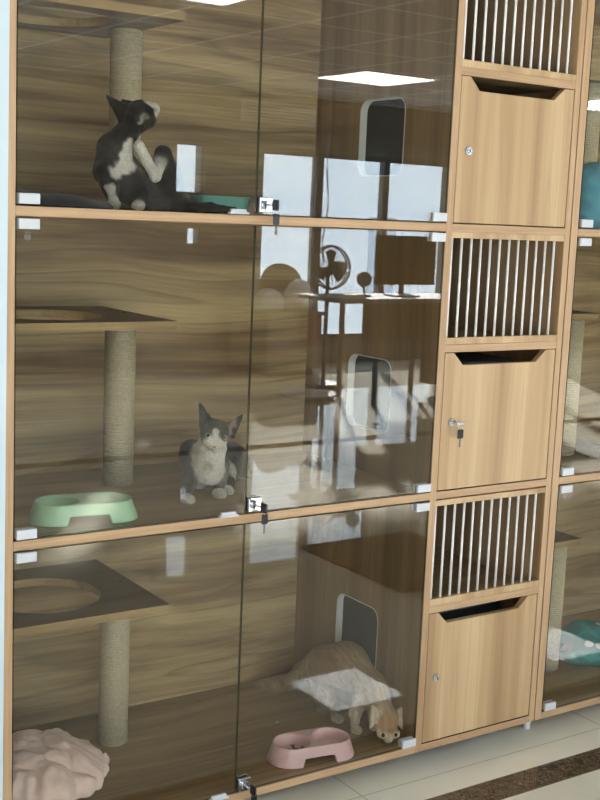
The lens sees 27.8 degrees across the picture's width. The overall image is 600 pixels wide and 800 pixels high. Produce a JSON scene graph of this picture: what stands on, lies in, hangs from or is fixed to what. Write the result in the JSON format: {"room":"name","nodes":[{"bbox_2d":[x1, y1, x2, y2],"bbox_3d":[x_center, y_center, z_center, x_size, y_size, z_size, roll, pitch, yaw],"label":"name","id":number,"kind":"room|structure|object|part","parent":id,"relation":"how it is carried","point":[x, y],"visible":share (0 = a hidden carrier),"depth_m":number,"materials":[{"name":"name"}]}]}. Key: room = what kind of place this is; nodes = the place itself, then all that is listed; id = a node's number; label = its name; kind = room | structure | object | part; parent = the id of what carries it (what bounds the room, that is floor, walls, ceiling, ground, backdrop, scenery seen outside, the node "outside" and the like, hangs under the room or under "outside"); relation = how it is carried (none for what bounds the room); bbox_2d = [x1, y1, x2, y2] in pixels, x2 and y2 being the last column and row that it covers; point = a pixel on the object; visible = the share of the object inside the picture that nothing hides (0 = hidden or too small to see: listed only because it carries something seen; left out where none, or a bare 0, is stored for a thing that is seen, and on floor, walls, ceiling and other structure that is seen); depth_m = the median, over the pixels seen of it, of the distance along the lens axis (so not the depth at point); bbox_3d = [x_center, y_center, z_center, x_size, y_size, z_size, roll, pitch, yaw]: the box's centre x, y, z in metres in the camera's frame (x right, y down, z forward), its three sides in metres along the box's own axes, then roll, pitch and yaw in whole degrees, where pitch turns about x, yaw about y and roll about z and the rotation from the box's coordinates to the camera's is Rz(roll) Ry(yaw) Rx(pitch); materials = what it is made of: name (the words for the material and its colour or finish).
{"room":"pet shop","nodes":[
{"label":"pet shop","id":0,"kind":"room"},
{"bbox_2d":[0,0,9,799],"bbox_3d":[-2.087,-0.156,1.474,3.388,2.310,0.564,-3,10,-34],"label":"wall","id":1,"kind":"structure","parent":0,"point":[4,4],"depth_m":2.18,"materials":[{"name":"white paint"}]},
{"bbox_2d":[242,703,599,799],"bbox_3d":[4.143,1.287,1.744,14.100,0.100,7.660,-3,10,-34],"label":"floor","id":2,"kind":"structure","parent":0,"point":[558,757],"depth_m":2.93,"materials":[{"name":"tile"}]},
{"bbox_2d":[3,0,586,799],"bbox_3d":[-0.083,-0.079,2.802,1.420,1.927,0.594,-3,10,-34],"label":"tall cabinet","id":3,"kind":"object","parent":2,"relation":"on","point":[382,316],"visible":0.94,"depth_m":2.92,"materials":[{"name":"brown wood"}]},
{"bbox_3d":[-0.679,-0.071,2.433,0.018,1.882,0.540,-3,10,-34],"label":"panel","id":4,"kind":"part","parent":3,"relation":"part of","materials":[{"name":"brown wood"}]},
{"bbox_2d":[11,728,109,799],"bbox_3d":[-0.561,0.784,2.623,0.297,0.108,0.304,-3,10,-34],"label":"bed","id":5,"kind":"object","parent":3,"relation":"on","point":[49,764],"visible":0.85,"depth_m":2.56,"materials":[{"name":"fabric"}]},
{"bbox_2d":[15,188,113,208],"bbox_3d":[-0.495,-0.396,2.373,0.246,0.034,0.254,-3,10,-34],"label":"blanket","id":6,"kind":"object","parent":3,"relation":"on","point":[52,199],"visible":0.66,"depth_m":2.28,"materials":[{"name":"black fabric"}]},
{"bbox_2d":[27,492,137,526],"bbox_3d":[-0.437,0.219,2.451,0.225,0.041,0.109,-2,10,-24],"label":"bowl","id":7,"kind":"object","parent":3,"relation":"on","point":[50,510],"visible":1,"depth_m":2.42,"materials":[{"name":"green plastic"}]},
{"bbox_3d":[-0.435,0.620,2.840,0.069,0.380,0.069,-3,10,-34],"label":"scratching post","id":8,"kind":"part","parent":3,"relation":"part of","materials":[{"name":"fabric"}]},
{"bbox_3d":[-0.409,0.006,2.747,0.069,0.376,0.069,-3,10,-34],"label":"scratching post","id":9,"kind":"part","parent":3,"relation":"part of","materials":[{"name":"fabric"}]},
{"bbox_3d":[-0.383,-0.611,2.653,0.069,0.384,0.069,-3,10,-34],"label":"scratching post","id":10,"kind":"part","parent":3,"relation":"part of","materials":[{"name":"fabric"}]},
{"bbox_3d":[-0.339,0.569,2.452,0.502,0.599,0.005,-3,10,-34],"label":"glass door","id":11,"kind":"part","parent":3,"relation":"part of","materials":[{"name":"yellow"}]},
{"bbox_3d":[-0.313,-0.045,2.359,0.502,0.596,0.005,-3,10,-34],"label":"glass door","id":12,"kind":"part","parent":3,"relation":"part of","materials":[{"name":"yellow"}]},
{"bbox_3d":[-0.287,-0.658,2.266,0.502,0.597,0.005,-3,10,-34],"label":"glass door","id":13,"kind":"part","parent":3,"relation":"part of","materials":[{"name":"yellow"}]},
{"bbox_2d":[92,95,236,213],"bbox_3d":[-0.293,-0.512,2.550,0.314,0.227,0.156,-3,10,-34],"label":"cat","id":14,"kind":"object","parent":3,"relation":"on","point":[158,185],"visible":0.97,"depth_m":2.46},
{"bbox_3d":[-0.245,-0.145,3.040,1.384,1.880,0.006,-3,10,-34],"label":"panel","id":15,"kind":"part","parent":3,"relation":"part of","materials":[{"name":"brown wood"}]},
{"bbox_2d":[13,673,414,799],"bbox_3d":[-0.290,0.825,2.854,1.007,0.018,0.534,-3,10,-34],"label":"shelf","id":16,"kind":"object","parent":3,"relation":"attached to","point":[179,744],"depth_m":2.90,"materials":[{"name":"brown wood"}]},
{"bbox_2d":[178,403,250,504],"bbox_3d":[-0.181,0.095,2.762,0.140,0.213,0.374,6,9,20],"label":"kitten","id":17,"kind":"object","parent":3,"relation":"on","point":[214,461],"visible":0.98,"depth_m":2.68},
{"bbox_2d":[188,195,249,214],"bbox_3d":[-0.178,-0.430,2.677,0.127,0.038,0.086,-3,10,-34],"label":"dish","id":18,"kind":"object","parent":3,"relation":"on","point":[238,202],"visible":0.63,"depth_m":2.64,"materials":[{"name":"teal plastic"}]},
{"bbox_2d":[13,451,429,550],"bbox_3d":[-0.264,0.209,2.761,1.007,0.018,0.534,-3,10,-34],"label":"shelf","id":19,"kind":"object","parent":3,"relation":"attached to","point":[291,483],"depth_m":2.74,"materials":[{"name":"brown wood"}]},
{"bbox_2d":[15,205,445,230],"bbox_3d":[-0.238,-0.403,2.668,1.007,0.018,0.534,-3,10,-34],"label":"shelf","id":20,"kind":"object","parent":3,"relation":"attached to","point":[257,218],"depth_m":2.63,"materials":[{"name":"brown wood"}]},
{"bbox_2d":[267,727,353,768],"bbox_3d":[0.026,0.810,2.836,0.214,0.043,0.108,-2,10,-25],"label":"bowl","id":21,"kind":"object","parent":3,"relation":"on","point":[324,741],"visible":1,"depth_m":2.81,"materials":[{"name":"pink plastic"}]},
{"bbox_2d":[255,640,402,742],"bbox_3d":[0.082,0.697,3.078,0.123,0.198,0.479,-5,11,-40],"label":"cat","id":22,"kind":"object","parent":3,"relation":"on","point":[344,665],"visible":1,"depth_m":2.99},
{"bbox_3d":[0.079,0.544,2.731,0.499,0.599,0.005,-3,10,-34],"label":"glass door","id":23,"kind":"part","parent":3,"relation":"part of","materials":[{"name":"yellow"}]},
{"bbox_3d":[0.105,-0.070,2.637,0.499,0.596,0.005,-3,10,-34],"label":"glass door","id":24,"kind":"part","parent":3,"relation":"part of","materials":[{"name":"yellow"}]},
{"bbox_3d":[0.150,0.598,3.099,0.020,0.182,0.176,-3,10,-34],"label":"doorway trim","id":25,"kind":"part","parent":3,"relation":"part of","materials":[{"name":"white plastic"}]},
{"bbox_3d":[0.131,-0.683,2.544,0.499,0.597,0.005,-3,10,-34],"label":"glass door","id":26,"kind":"part","parent":3,"relation":"part of","materials":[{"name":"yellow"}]},
{"bbox_3d":[0.176,-0.017,3.006,0.020,0.182,0.176,-3,10,-34],"label":"doorway trim","id":27,"kind":"part","parent":3,"relation":"part of","materials":[{"name":"white plastic"}]},
{"bbox_3d":[0.175,-0.121,2.999,0.019,1.882,0.534,-3,10,-34],"label":"divider panel","id":28,"kind":"part","parent":3,"relation":"part of","materials":[{"name":"brown wood"}]},
{"bbox_3d":[0.203,-0.630,2.913,0.020,0.182,0.176,-3,10,-34],"label":"doorway trim","id":29,"kind":"part","parent":3,"relation":"part of","materials":[{"name":"white plastic"}]},
{"bbox_2d":[421,715,528,750],"bbox_3d":[0.292,0.791,3.243,0.358,0.018,0.534,-3,10,-34],"label":"shelf","id":30,"kind":"object","parent":3,"relation":"attached to","point":[506,721],"depth_m":3.01,"materials":[{"name":"brown wood"}]},
{"bbox_3d":[0.443,0.658,3.006,0.353,0.323,0.016,-3,10,-34],"label":"locker door","id":31,"kind":"part","parent":3,"relation":"part of","materials":[{"name":"brown wood"}]},
{"bbox_3d":[0.307,0.450,3.191,0.358,0.018,0.534,-3,10,-34],"label":"locker rail","id":32,"kind":"part","parent":3,"relation":"part of","materials":[{"name":"brown wood"}]},
{"bbox_2d":[430,486,545,605],"bbox_3d":[0.456,0.352,2.959,0.357,0.257,0.016,-3,10,-34],"label":"grille","id":33,"kind":"object","parent":3,"relation":"attached to","point":[534,584],"depth_m":2.96,"materials":[{"name":"silver wood"}]},
{"bbox_2d":[436,478,545,498],"bbox_3d":[0.319,0.175,3.150,0.358,0.018,0.534,-3,10,-34],"label":"shelf","id":34,"kind":"object","parent":3,"relation":"attached to","point":[489,488],"depth_m":2.93,"materials":[{"name":"brown wood"}]},
{"bbox_3d":[0.469,0.042,2.912,0.353,0.323,0.016,-3,10,-34],"label":"locker door","id":35,"kind":"part","parent":3,"relation":"part of","materials":[{"name":"brown wood"}]},
{"bbox_3d":[0.333,-0.166,3.098,0.358,0.018,0.534,-3,10,-34],"label":"locker rail","id":36,"kind":"part","parent":3,"relation":"part of","materials":[{"name":"brown wood"}]},
{"bbox_2d":[445,232,563,344],"bbox_3d":[0.482,-0.263,2.865,0.357,0.257,0.016,-3,10,-34],"label":"grille","id":37,"kind":"object","parent":3,"relation":"attached to","point":[553,336],"depth_m":2.88,"materials":[{"name":"silver wood"}]},
{"bbox_2d":[452,223,564,235],"bbox_3d":[0.344,-0.437,3.056,0.358,0.018,0.534,-3,10,-34],"label":"shelf","id":38,"kind":"object","parent":3,"relation":"attached to","point":[458,229],"depth_m":2.84,"materials":[{"name":"brown wood"}]},
{"bbox_3d":[0.486,-0.140,3.210,0.018,1.882,0.540,-3,10,-34],"label":"panel","id":39,"kind":"part","parent":3,"relation":"part of","materials":[{"name":"brown wood"}]},
{"bbox_3d":[0.495,-0.570,2.819,0.353,0.323,0.016,-3,10,-34],"label":"locker door","id":40,"kind":"part","parent":3,"relation":"part of","materials":[{"name":"brown wood"}]},
{"bbox_3d":[0.359,-0.778,3.004,0.358,0.018,0.534,-3,10,-34],"label":"locker rail","id":41,"kind":"part","parent":3,"relation":"part of","materials":[{"name":"brown wood"}]},
{"bbox_2d":[462,0,575,81],"bbox_3d":[0.508,-0.871,2.773,0.357,0.247,0.016,-3,10,-34],"label":"grille","id":42,"kind":"object","parent":3,"relation":"attached to","point":[471,67],"depth_m":2.78,"materials":[{"name":"silver wood"}]},
{"bbox_2d":[523,0,599,729],"bbox_3d":[0.948,-0.140,3.489,1.053,1.927,0.594,-3,10,-34],"label":"tall cabinet","id":43,"kind":"object","parent":2,"relation":"on","point":[571,588],"visible":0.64,"depth_m":3.35,"materials":[{"name":"brown wood"}]},
{"bbox_3d":[0.710,0.577,3.440,0.069,0.380,0.069,-3,10,-34],"label":"scratching post","id":44,"kind":"part","parent":43,"relation":"part of","materials":[{"name":"fabric"}]},
{"bbox_2d":[541,609,599,718],"bbox_3d":[0.898,0.755,3.647,1.011,0.018,0.534,-3,10,-34],"label":"shelf","id":45,"kind":"object","parent":43,"relation":"attached to","point":[572,687],"depth_m":3.36,"materials":[{"name":"brown wood"}]},
{"bbox_3d":[0.848,0.499,3.244,0.502,0.599,0.005,-3,10,-34],"label":"glass door","id":46,"kind":"part","parent":43,"relation":"part of","materials":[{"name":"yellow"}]},
{"bbox_3d":[0.736,-0.038,3.346,0.069,0.380,0.069,-3,10,-34],"label":"scratching post","id":47,"kind":"part","parent":43,"relation":"part of","materials":[{"name":"fabric"}]},
{"bbox_3d":[0.788,-0.206,3.728,1.011,1.880,0.006,-3,10,-34],"label":"panel","id":48,"kind":"part","parent":43,"relation":"part of","materials":[{"name":"brown wood"}]},
{"bbox_3d":[0.874,-0.115,3.151,0.502,0.596,0.005,-3,10,-34],"label":"glass door","id":49,"kind":"part","parent":43,"relation":"part of","materials":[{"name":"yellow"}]},
{"bbox_2d":[559,620,599,666],"bbox_3d":[0.855,0.708,3.558,0.246,0.096,0.206,-3,10,-34],"label":"cushion","id":50,"kind":"object","parent":43,"relation":"on","point":[579,639],"visible":0.82,"depth_m":3.50,"materials":[{"name":"teal fabric"}]},
{"bbox_2d":[559,425,599,483],"bbox_3d":[0.924,0.139,3.554,1.011,0.018,0.534,-3,10,-34],"label":"shelf","id":51,"kind":"object","parent":43,"relation":"attached to","point":[586,468],"depth_m":3.24,"materials":[{"name":"brown wood"}]},
{"bbox_3d":[0.900,-0.728,3.057,0.502,0.597,0.005,-3,10,-34],"label":"glass door","id":52,"kind":"part","parent":43,"relation":"part of","materials":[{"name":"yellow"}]},
{"bbox_2d":[575,437,599,458],"bbox_3d":[0.851,0.131,3.404,0.161,0.037,0.231,-3,10,-34],"label":"blanket","id":53,"kind":"object","parent":43,"relation":"on","point":[588,446],"visible":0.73,"depth_m":3.37,"materials":[{"name":"white fabric"}]},
{"bbox_2d":[577,229,599,236],"bbox_3d":[0.950,-0.473,3.460,1.011,0.018,0.534,-3,10,-34],"label":"shelf","id":54,"kind":"object","parent":43,"relation":"attached to","point":[580,232],"depth_m":2.98,"materials":[{"name":"brown wood"}]},
{"bbox_2d":[578,162,599,228],"bbox_3d":[0.746,-0.525,3.115,0.235,0.171,0.170,-3,10,-34],"label":"fabric bag","id":55,"kind":"object","parent":43,"relation":"on","point":[590,194],"visible":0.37,"depth_m":3.04,"materials":[{"name":"teal fabric"}]},
{"bbox_3d":[0.762,-0.651,3.253,0.069,0.380,0.069,-3,10,-34],"label":"scratching post","id":56,"kind":"part","parent":43,"relation":"part of","materials":[{"name":"fabric"}]},
{"bbox_2d":[594,0,599,24],"bbox_3d":[0.976,-1.087,3.367,1.011,0.018,0.534,-3,10,-34],"label":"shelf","id":57,"kind":"object","parent":43,"relation":"attached to","point":[597,10],"depth_m":3.43,"materials":[{"name":"brown wood"}]}
]}

